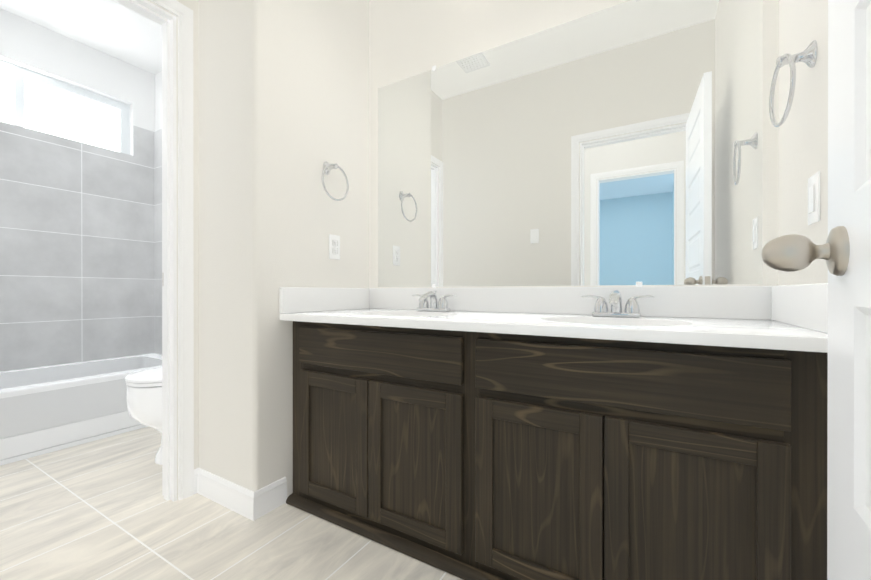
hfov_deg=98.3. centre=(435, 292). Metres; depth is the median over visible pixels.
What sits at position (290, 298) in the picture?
backsplash
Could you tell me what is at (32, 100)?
window unit
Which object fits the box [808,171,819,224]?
switch plate
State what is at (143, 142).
wall tiles
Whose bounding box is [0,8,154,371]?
wall
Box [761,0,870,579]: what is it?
door leaf
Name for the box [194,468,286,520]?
baseboard
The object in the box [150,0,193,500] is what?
door frame
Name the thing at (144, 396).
toilet
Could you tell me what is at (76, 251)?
wall tile
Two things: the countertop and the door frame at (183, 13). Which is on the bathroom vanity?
the countertop
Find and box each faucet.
[412,290,455,311]
[581,290,654,317]
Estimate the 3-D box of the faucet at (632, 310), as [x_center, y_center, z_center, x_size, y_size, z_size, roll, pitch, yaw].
[0.636,0.040,1.333,0.243,0.097,0.140,0,0,30]
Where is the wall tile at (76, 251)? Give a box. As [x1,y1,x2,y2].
[0,121,153,371]
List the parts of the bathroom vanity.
door panel, door panel, door panel, door panel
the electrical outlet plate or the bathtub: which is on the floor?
the bathtub
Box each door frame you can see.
[114,0,175,25]
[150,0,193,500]
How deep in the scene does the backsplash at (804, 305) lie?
0.95 m
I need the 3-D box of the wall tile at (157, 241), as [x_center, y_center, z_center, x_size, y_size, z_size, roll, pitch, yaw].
[-1.991,-0.422,2.961,0.890,1.872,0.010,0,0,30]
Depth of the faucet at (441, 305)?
1.74 m
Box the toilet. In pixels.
[125,367,161,464]
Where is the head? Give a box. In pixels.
[119,0,169,23]
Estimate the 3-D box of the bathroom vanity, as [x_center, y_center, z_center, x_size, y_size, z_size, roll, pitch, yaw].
[0.228,0.507,1.408,1.708,0.775,0.560,0,0,30]
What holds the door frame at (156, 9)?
attached to the wall at (162, 8)
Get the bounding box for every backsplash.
[279,287,370,310]
[371,286,770,318]
[771,283,827,334]
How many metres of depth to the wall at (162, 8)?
1.57 m
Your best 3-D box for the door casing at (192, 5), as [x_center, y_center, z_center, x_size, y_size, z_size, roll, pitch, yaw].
[-1.129,-0.476,1.678,0.095,2.740,0.090,0,0,30]
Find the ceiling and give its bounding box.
[0,0,161,74]
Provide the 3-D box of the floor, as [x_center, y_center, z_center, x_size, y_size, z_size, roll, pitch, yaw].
[-1.680,0.922,-0.989,5.750,0.050,6.870,0,0,30]
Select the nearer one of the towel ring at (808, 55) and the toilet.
the towel ring at (808, 55)
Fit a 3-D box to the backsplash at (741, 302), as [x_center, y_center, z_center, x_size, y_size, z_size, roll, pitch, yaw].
[0.365,0.033,1.640,1.708,0.110,0.020,0,0,30]
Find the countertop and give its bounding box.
[279,307,827,354]
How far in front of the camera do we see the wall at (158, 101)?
3.17 m
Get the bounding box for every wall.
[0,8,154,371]
[148,0,175,15]
[155,71,161,354]
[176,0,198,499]
[198,0,368,497]
[778,0,827,285]
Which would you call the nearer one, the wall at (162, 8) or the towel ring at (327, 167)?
the wall at (162, 8)
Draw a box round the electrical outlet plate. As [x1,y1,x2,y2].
[329,234,339,259]
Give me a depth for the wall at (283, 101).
1.62 m
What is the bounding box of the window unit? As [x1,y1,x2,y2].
[0,60,129,154]
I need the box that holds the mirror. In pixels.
[369,0,778,287]
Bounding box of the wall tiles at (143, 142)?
[133,125,153,160]
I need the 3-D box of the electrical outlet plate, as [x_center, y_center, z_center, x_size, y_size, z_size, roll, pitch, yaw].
[-0.496,-0.223,1.854,0.009,0.120,0.072,0,0,30]
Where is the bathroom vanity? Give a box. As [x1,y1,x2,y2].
[286,323,827,579]
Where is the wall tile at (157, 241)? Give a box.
[154,128,161,353]
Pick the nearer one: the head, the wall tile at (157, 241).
the head
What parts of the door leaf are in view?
entry door knob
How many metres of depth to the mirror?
1.53 m
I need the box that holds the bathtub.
[0,353,161,465]
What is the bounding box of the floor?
[0,427,462,579]
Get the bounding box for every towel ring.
[321,161,348,200]
[769,40,817,126]

